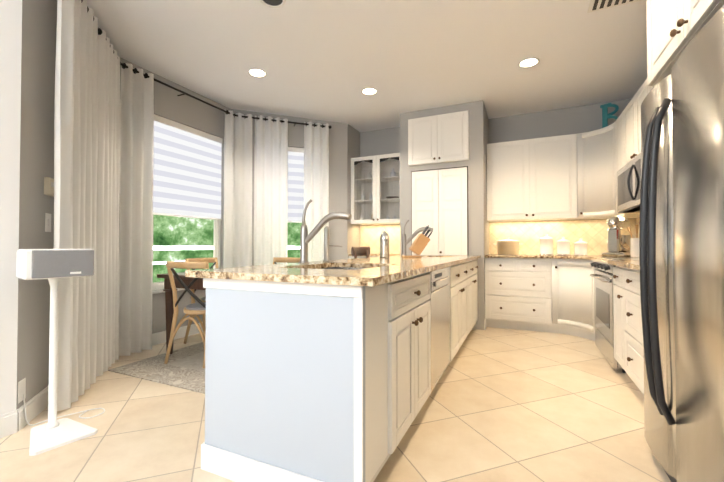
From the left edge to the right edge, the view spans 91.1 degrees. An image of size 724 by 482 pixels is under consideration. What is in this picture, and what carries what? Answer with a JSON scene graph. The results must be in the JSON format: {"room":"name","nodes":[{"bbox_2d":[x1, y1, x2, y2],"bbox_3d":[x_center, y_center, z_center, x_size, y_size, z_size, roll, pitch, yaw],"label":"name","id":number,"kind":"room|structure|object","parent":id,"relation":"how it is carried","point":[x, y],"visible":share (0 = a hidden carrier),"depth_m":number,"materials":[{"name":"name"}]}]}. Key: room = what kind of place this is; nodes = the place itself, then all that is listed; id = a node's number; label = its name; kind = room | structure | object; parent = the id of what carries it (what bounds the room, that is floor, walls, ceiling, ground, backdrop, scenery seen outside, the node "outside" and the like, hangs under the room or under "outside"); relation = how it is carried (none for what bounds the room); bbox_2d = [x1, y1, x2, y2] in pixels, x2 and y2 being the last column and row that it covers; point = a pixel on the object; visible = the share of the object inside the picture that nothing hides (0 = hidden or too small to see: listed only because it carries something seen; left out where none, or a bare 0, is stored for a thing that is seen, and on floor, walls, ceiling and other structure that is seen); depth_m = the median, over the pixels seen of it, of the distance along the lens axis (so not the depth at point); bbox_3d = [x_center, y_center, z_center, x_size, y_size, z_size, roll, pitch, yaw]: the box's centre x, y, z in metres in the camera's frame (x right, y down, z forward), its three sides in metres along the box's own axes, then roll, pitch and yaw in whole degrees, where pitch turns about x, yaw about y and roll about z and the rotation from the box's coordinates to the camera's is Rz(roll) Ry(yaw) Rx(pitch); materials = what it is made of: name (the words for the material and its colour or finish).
{"room":"dining room and kitchen","nodes":[
{"label":"dining room and kitchen","id":0,"kind":"room"},
{"bbox_2d":[0,0,21,414],"bbox_3d":[-2.759,-0.388,0.339,0.160,2.840,3.700,0,-1,25],"label":"wall","id":1,"kind":"structure","parent":0,"point":[10,56],"depth_m":1.95,"materials":[{"name":"white paint"}]},
{"bbox_2d":[0,410,17,437],"bbox_3d":[-2.680,0.971,0.283,0.014,0.120,3.700,0,-1,25],"label":"baseboard","id":2,"kind":"structure","parent":1,"relation":"attached to","point":[8,423],"depth_m":1.93,"materials":[{"name":"white wood"}]},
{"bbox_2d":[16,0,56,409],"bbox_3d":[-2.225,-0.354,2.590,0.160,2.840,1.344,0,-1,-20],"label":"wall","id":3,"kind":"structure","parent":0,"point":[38,52],"depth_m":2.15,"materials":[{"name":"grey paint"}]},
{"bbox_2d":[18,378,25,403],"bbox_3d":[-1.928,0.847,2.013,0.005,0.120,0.075,0,-1,-20],"label":"electrical outlet","id":4,"kind":"object","parent":3,"relation":"attached to","point":[21,387],"visible":0.96,"depth_m":2.01,"materials":[{"name":"white plastic"}]},
{"bbox_2d":[17,385,48,431],"bbox_3d":[-2.143,1.006,2.600,0.014,0.120,1.344,0,-1,-20],"label":"baseboard","id":5,"kind":"structure","parent":3,"relation":"attached to","point":[37,404],"depth_m":2.11,"materials":[{"name":"white wood"}]},
{"bbox_2d":[45,213,50,231],"bbox_3d":[-2.028,-0.119,2.295,0.054,0.120,0.054,0,-1,25],"label":"light switch","id":6,"kind":"object","parent":3,"relation":"attached to","point":[47,222],"visible":1,"depth_m":2.28,"materials":[{"name":"white plastic"}]},
{"bbox_2d":[44,177,53,196],"bbox_3d":[-2.015,-0.349,2.303,0.031,0.110,0.120,0,-1,-20],"label":"thermostat","id":7,"kind":"object","parent":3,"relation":"attached to","point":[48,186],"visible":0.75,"depth_m":2.25,"materials":[{"name":"beige plastic"}]},
{"bbox_2d":[120,57,229,333],"bbox_3d":[-2.134,-0.334,3.985,0.160,2.840,1.550,0,-1,25],"label":"wall","id":8,"kind":"structure","parent":0,"point":[170,104],"depth_m":4.05,"materials":[{"name":"grey paint"}]},
{"bbox_2d":[152,323,202,345],"bbox_3d":[-2.055,1.026,3.928,0.014,0.120,1.550,0,-1,25],"label":"baseboard","id":9,"kind":"structure","parent":8,"relation":"attached to","point":[159,338],"depth_m":3.94,"materials":[{"name":"white wood"}]},
{"bbox_2d":[152,220,220,293],"bbox_3d":[-2.016,-0.389,4.135,0.130,1.885,1.020,0,-1,25],"label":"window","id":10,"kind":"structure","parent":8,"relation":"in","point":[159,286],"depth_m":4.52,"materials":[{"name":"white"}]},
{"bbox_2d":[153,114,222,219],"bbox_3d":[-2.010,-0.799,4.139,0.033,1.055,0.956,0,-1,25],"label":"window blind","id":11,"kind":"object","parent":8,"relation":"attached to","point":[187,160],"visible":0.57,"depth_m":4.09,"materials":[{"name":"white fabric"}]},
{"bbox_2d":[53,0,331,410],"bbox_3d":[-1.575,-0.296,3.746,1.049,2.733,3.255,0,-1,25],"label":"curtains","id":12,"kind":"object","parent":8,"relation":"attached to","point":[103,165],"visible":0.88,"depth_m":3.19,"materials":[{"name":"white fabric"}]},
{"bbox_2d":[230,109,346,265],"bbox_3d":[-1.005,-0.318,5.015,1.626,2.840,0.160,0,-1,-20],"label":"wall","id":13,"kind":"structure","parent":0,"point":[338,174],"depth_m":5.16,"materials":[{"name":"grey paint"}]},
{"bbox_2d":[254,144,254,205],"bbox_3d":[-0.992,-0.376,4.972,1.040,1.885,0.130,0,-1,-20],"label":"window","id":14,"kind":"structure","parent":13,"relation":"in","point":[254,174],"depth_m":4.82,"materials":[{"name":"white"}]},
{"bbox_2d":[288,147,303,222],"bbox_3d":[-0.990,-0.786,4.972,0.976,1.055,0.033,0,-1,-20],"label":"window blind","id":15,"kind":"object","parent":13,"relation":"attached to","point":[295,183],"visible":0.29,"depth_m":4.99,"materials":[{"name":"white fabric"}]},
{"bbox_2d":[0,327,670,481],"bbox_3d":[-0.666,1.104,1.790,5.820,0.100,8.520,0,-1,25],"label":"floor","id":16,"kind":"structure","parent":0,"point":[506,405],"depth_m":2.01,"materials":[{"name":"tile"}]},
{"bbox_2d":[16,249,97,455],"bbox_3d":[-1.664,0.550,1.946,0.335,1.011,0.300,-1,-1,37],"label":"speaker stand","id":17,"kind":"object","parent":16,"relation":"on","point":[53,266],"visible":1,"depth_m":1.95,"materials":[{"name":"white"}]},
{"bbox_2d":[23,394,104,425],"bbox_3d":[-1.747,0.963,2.114,0.240,0.189,0.331,0,-1,25],"label":"cord","id":18,"kind":"object","parent":16,"relation":"on","point":[60,416],"visible":0.96,"depth_m":2.12,"materials":[{"name":"white plastic"}]},
{"bbox_2d":[108,342,204,393],"bbox_3d":[-0.904,1.076,3.648,1.560,0.008,2.300,0,-1,25],"label":"rug","id":19,"kind":"object","parent":16,"relation":"on","point":[182,368],"visible":0.18,"depth_m":2.94,"materials":[{"name":"beige carpet"}]},
{"bbox_2d":[157,272,205,353],"bbox_3d":[-1.105,0.652,3.504,1.360,0.834,1.000,0,-1,25],"label":"dining table","id":20,"kind":"object","parent":19,"relation":"on","point":[197,284],"visible":0.08,"depth_m":3.33,"materials":[{"name":"brown wood"}]},
{"bbox_2d":[164,261,208,367],"bbox_3d":[-1.441,0.621,3.235,0.436,0.888,0.518,0,-1,17],"label":"dining chair","id":21,"kind":"object","parent":19,"relation":"on","point":[197,309],"visible":0.58,"depth_m":3.08,"materials":[{"name":"brown wood"}]},
{"bbox_2d":[184,257,217,343],"bbox_3d":[-1.564,0.629,3.805,0.524,0.888,0.437,0,-1,25],"label":"dining chair","id":22,"kind":"object","parent":19,"relation":"on","point":[215,262],"visible":0.31,"depth_m":3.75,"materials":[{"name":"brown wood"}]},
{"bbox_2d":[273,257,299,263],"bbox_3d":[-0.954,0.630,3.871,0.436,0.888,0.518,-1,-1,31],"label":"dining chair","id":23,"kind":"object","parent":19,"relation":"on","point":[286,259],"visible":0.17,"depth_m":4.11,"materials":[{"name":"brown wood"}]},
{"bbox_2d":[201,259,477,481],"bbox_3d":[0.353,0.629,2.994,0.870,0.886,3.374,0,-1,25],"label":"kitchen island","id":24,"kind":"object","parent":16,"relation":"on","point":[317,371],"depth_m":1.50,"materials":[{"name":"grey wood"}]},
{"bbox_2d":[185,255,480,286],"bbox_3d":[0.320,0.197,2.996,0.940,0.081,3.410,0,-1,25],"label":"island countertop","id":25,"kind":"structure","parent":24,"relation":"on","point":[369,270],"depth_m":1.64,"materials":[{"name":"beige stone"}]},
{"bbox_2d":[299,199,351,263],"bbox_3d":[-0.242,-0.064,2.264,0.368,0.417,0.072,0,-1,25],"label":"faucet","id":26,"kind":"object","parent":25,"relation":"on","point":[305,238],"visible":1,"depth_m":2.30,"materials":[{"name":"silver metal"}]},
{"bbox_2d":[323,226,342,261],"bbox_3d":[-0.217,0.020,2.590,0.149,0.260,0.055,0,-1,25],"label":"soap dispenser","id":27,"kind":"object","parent":25,"relation":"on","point":[326,243],"visible":1,"depth_m":2.59,"materials":[{"name":"silver metal"}]},
{"bbox_2d":[380,228,389,257],"bbox_3d":[0.218,0.021,3.425,0.094,0.283,0.094,0,-1,25],"label":"pepper mill","id":28,"kind":"object","parent":25,"relation":"on","point":[384,243],"visible":1,"depth_m":3.39,"materials":[{"name":"silver metal"}]},
{"bbox_2d":[401,225,431,257],"bbox_3d":[0.551,0.003,3.547,0.302,0.321,0.092,0,-1,-5],"label":"knife block","id":29,"kind":"object","parent":25,"relation":"on","point":[419,244],"visible":1,"depth_m":3.50,"materials":[{"name":"brown wood"}]},
{"bbox_2d":[401,220,432,255],"bbox_3d":[0.627,-0.037,4.055,0.368,0.417,0.072,0,-1,25],"label":"faucet","id":30,"kind":"object","parent":25,"relation":"on","point":[411,237],"visible":0.9,"depth_m":4.09,"materials":[{"name":"silver metal"}]},
{"bbox_2d":[428,266,449,389],"bbox_3d":[0.281,0.566,2.607,0.637,0.756,0.622,0,-1,25],"label":"dishwasher","id":31,"kind":"object","parent":24,"relation":"in","point":[439,299],"visible":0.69,"depth_m":2.43,"materials":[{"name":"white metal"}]},
{"bbox_2d":[351,247,369,257],"bbox_3d":[0.154,0.572,4.216,0.453,1.012,0.505,0,-1,25],"label":"bar stool","id":32,"kind":"object","parent":16,"relation":"on","point":[357,251],"visible":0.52,"depth_m":4.33,"materials":[{"name":"brown wood"}]},
{"bbox_2d":[485,258,595,340],"bbox_3d":[2.371,0.648,4.216,1.704,0.885,0.988,0,-1,25],"label":"base cabinet","id":33,"kind":"object","parent":16,"relation":"on","point":[529,288],"depth_m":4.20,"materials":[{"name":"white wood"}]},
{"bbox_2d":[485,254,638,257],"bbox_3d":[2.371,0.190,4.222,1.704,0.030,0.988,0,-1,25],"label":"countertop","id":34,"kind":"structure","parent":33,"relation":"on","point":[489,255],"depth_m":4.30,"materials":[{"name":"beige stone"}]},
{"bbox_2d":[494,237,521,254],"bbox_3d":[1.904,0.065,4.632,0.351,0.230,0.270,0,-1,25],"label":"stock pot","id":35,"kind":"object","parent":34,"relation":"on","point":[507,246],"visible":1,"depth_m":4.53,"materials":[{"name":"silver metal"}]},
{"bbox_2d":[539,234,553,254],"bbox_3d":[2.359,0.046,4.545,0.168,0.265,0.170,0,-1,25],"label":"canister","id":36,"kind":"object","parent":34,"relation":"on","point":[546,244],"visible":1,"depth_m":4.48,"materials":[{"name":"white ceramic"}]},
{"bbox_2d":[556,237,570,254],"bbox_3d":[2.502,0.062,4.413,0.156,0.230,0.158,0,-1,25],"label":"canister","id":37,"kind":"object","parent":34,"relation":"on","point":[563,245],"visible":1,"depth_m":4.36,"materials":[{"name":"white ceramic"}]},
{"bbox_2d":[574,238,587,255],"bbox_3d":[2.628,0.072,4.268,0.145,0.205,0.146,0,-1,25],"label":"canister","id":38,"kind":"object","parent":34,"relation":"on","point":[580,247],"visible":0.98,"depth_m":4.22,"materials":[{"name":"white ceramic"}]},
{"bbox_2d":[601,217,634,256],"bbox_3d":[2.886,-0.052,4.002,0.358,0.446,0.408,0,-1,25],"label":"stand mixer","id":39,"kind":"object","parent":34,"relation":"on","point":[618,244],"visible":0.94,"depth_m":3.91,"materials":[{"name":"silver metal"}]},
{"bbox_2d":[627,222,639,256],"bbox_3d":[2.827,-0.015,3.617,0.209,0.361,0.156,0,-1,25],"label":"utensil crock","id":40,"kind":"object","parent":34,"relation":"on","point":[634,247],"visible":0.54,"depth_m":3.61,"materials":[{"name":"white ceramic"}]},
{"bbox_2d":[590,257,638,372],"bbox_3d":[2.467,0.616,3.162,0.652,0.916,0.840,0,-1,25],"label":"range","id":41,"kind":"object","parent":16,"relation":"on","point":[602,275],"visible":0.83,"depth_m":3.18,"materials":[{"name":"silver metal"}]},
{"bbox_2d":[608,260,643,393],"bbox_3d":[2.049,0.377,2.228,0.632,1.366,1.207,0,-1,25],"label":"base cabinet","id":42,"kind":"object","parent":16,"relation":"on","point":[628,346],"visible":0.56,"depth_m":2.46,"materials":[{"name":"white wood"}]},
{"bbox_2d":[639,5,723,481],"bbox_3d":[1.525,0.173,1.282,0.795,1.746,0.915,0,-1,25],"label":"refrigerator","id":43,"kind":"object","parent":16,"relation":"on","point":[681,246],"visible":1,"depth_m":1.29,"materials":[{"name":"grey metal"}]},
{"bbox_2d":[347,124,359,258],"bbox_3d":[-0.194,-0.311,5.461,0.160,2.840,0.450,0,-1,25],"label":"wall","id":44,"kind":"structure","parent":0,"point":[353,151],"depth_m":5.33,"materials":[{"name":"grey paint"}]},
{"bbox_2d":[87,0,646,131],"bbox_3d":[-0.666,-1.836,1.833,5.820,0.100,8.520,0,-1,25],"label":"ceiling","id":45,"kind":"structure","parent":0,"point":[327,60],"depth_m":3.32,"materials":[{"name":"white paint"}]},
{"bbox_2d":[248,68,266,77],"bbox_3d":[-1.093,-1.752,3.711,0.196,0.009,0.196,0,-1,25],"label":"recessed light","id":46,"kind":"object","parent":45,"relation":"in","point":[256,72],"visible":1,"depth_m":3.71,"materials":[{"name":"white"}]},
{"bbox_2d":[260,0,285,7],"bbox_3d":[-0.656,-1.769,2.598,0.196,0.009,0.196,0,-1,25],"label":"recessed light","id":47,"kind":"object","parent":45,"relation":"in","point":[274,3],"visible":1,"depth_m":2.64,"materials":[{"name":"white"}]},
{"bbox_2d":[361,88,377,94],"bbox_3d":[0.087,-1.746,4.149,0.196,0.009,0.196,0,-1,25],"label":"recessed light","id":48,"kind":"object","parent":45,"relation":"in","point":[368,91],"visible":1,"depth_m":4.15,"materials":[{"name":"white"}]},
{"bbox_2d":[518,57,539,67],"bbox_3d":[1.644,-1.755,3.503,0.196,0.009,0.196,0,-1,25],"label":"recessed light","id":49,"kind":"object","parent":45,"relation":"in","point":[529,62],"visible":1,"depth_m":3.50,"materials":[{"name":"white"}]},
{"bbox_2d":[587,0,641,12],"bbox_3d":[1.888,-1.769,2.522,0.450,0.011,0.300,0,-1,25],"label":"ceiling vent","id":50,"kind":"object","parent":45,"relation":"in","point":[596,5],"visible":1,"depth_m":2.64,"materials":[{"name":"white metal"}]},
{"bbox_2d":[348,225,399,258],"bbox_3d":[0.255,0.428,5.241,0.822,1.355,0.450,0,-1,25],"label":"backsplash","id":51,"kind":"structure","parent":0,"point":[370,236],"depth_m":5.48,"materials":[{"name":"white tile"}]},
{"bbox_2d":[360,127,399,225],"bbox_3d":[0.333,-0.310,5.555,1.040,2.840,0.160,0,-1,25],"label":"wall","id":52,"kind":"structure","parent":0,"point":[379,142],"depth_m":5.51,"materials":[{"name":"grey paint"}]},
{"bbox_2d":[351,153,399,224],"bbox_3d":[0.270,-0.749,5.290,0.822,0.990,0.380,0,-1,25],"label":"upper cabinet","id":53,"kind":"object","parent":52,"relation":"attached to","point":[375,189],"visible":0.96,"depth_m":5.31,"materials":[{"name":"painted wood"},{"name":"glass"}]},
{"bbox_2d":[400,100,488,329],"bbox_3d":[1.193,-0.318,5.007,1.080,2.840,0.880,0,-1,25],"label":"pantry column","id":54,"kind":"structure","parent":0,"point":[478,223],"depth_m":4.46,"materials":[{"name":"grey"}]},
{"bbox_2d":[408,110,468,165],"bbox_3d":[0.974,-1.325,4.596,0.785,0.620,0.073,0,-1,25],"label":"wall cabinet","id":55,"kind":"object","parent":54,"relation":"attached to","point":[442,138],"visible":1,"depth_m":4.58,"materials":[{"name":"white wood"}]},
{"bbox_2d":[411,166,467,254],"bbox_3d":[0.986,0.078,4.579,0.739,2.035,0.057,0,-1,25],"label":"pantry door","id":56,"kind":"structure","parent":54,"relation":"attached to","point":[439,201],"depth_m":4.57,"materials":[{"name":"white wood"}]},
{"bbox_2d":[488,99,632,221],"bbox_3d":[2.684,-0.323,4.721,1.870,2.840,0.160,0,-1,25],"label":"wall","id":57,"kind":"structure","parent":0,"point":[570,120],"depth_m":4.73,"materials":[{"name":"grey paint"}]},
{"bbox_3d":[1.759,-0.383,0.646,0.160,2.840,8.020,0,-1,25],"label":"wall","id":58,"kind":"structure","parent":0,"visible":0},
{"bbox_2d":[487,112,639,221],"bbox_3d":[2.358,-0.795,4.208,1.704,1.030,1.052,0,-1,25],"label":"upper cabinet","id":59,"kind":"object","parent":58,"relation":"attached to","point":[569,177],"depth_m":4.40,"materials":[{"name":"white wood"}]},
{"bbox_2d":[600,103,618,128],"bbox_3d":[2.904,-1.463,4.160,0.030,0.300,0.188,1,-1,-40],"label":"letter","id":60,"kind":"object","parent":59,"relation":"on","point":[606,115],"visible":0.79,"depth_m":4.17,"materials":[{"name":"teal"}]},
{"bbox_2d":[623,84,646,165],"bbox_3d":[2.611,-1.019,3.121,0.336,0.615,0.840,0,-1,25],"label":"upper cabinet","id":61,"kind":"object","parent":58,"relation":"attached to","point":[632,112],"depth_m":3.27,"materials":[{"name":"white wood"}]},
{"bbox_2d":[617,153,640,212],"bbox_3d":[2.561,-0.497,3.135,0.446,0.422,0.836,0,-1,25],"label":"microwave","id":62,"kind":"object","parent":61,"relation":"attached to","point":[628,186],"visible":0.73,"depth_m":3.13,"materials":[{"name":"silver metal"}]},
{"bbox_2d":[643,0,723,91],"bbox_3d":[1.587,-1.109,1.282,0.666,0.610,0.932,0,-1,25],"label":"upper cabinet","id":63,"kind":"object","parent":58,"relation":"attached to","point":[671,24],"depth_m":1.57,"materials":[{"name":"white wood"}]},
{"label":"outside","id":64,"kind":"structure","parent":0,"visible":0},
{"bbox_2d":[153,215,207,282],"bbox_3d":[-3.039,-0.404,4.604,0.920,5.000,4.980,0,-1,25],"label":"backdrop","id":65,"kind":"structure","parent":64,"point":[169,238],"depth_m":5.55,"materials":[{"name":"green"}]},
{"bbox_2d":[178,218,301,269],"bbox_3d":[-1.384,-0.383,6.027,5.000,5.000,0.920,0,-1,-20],"label":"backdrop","id":66,"kind":"structure","parent":64,"point":[200,232],"depth_m":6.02,"materials":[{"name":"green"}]}
]}

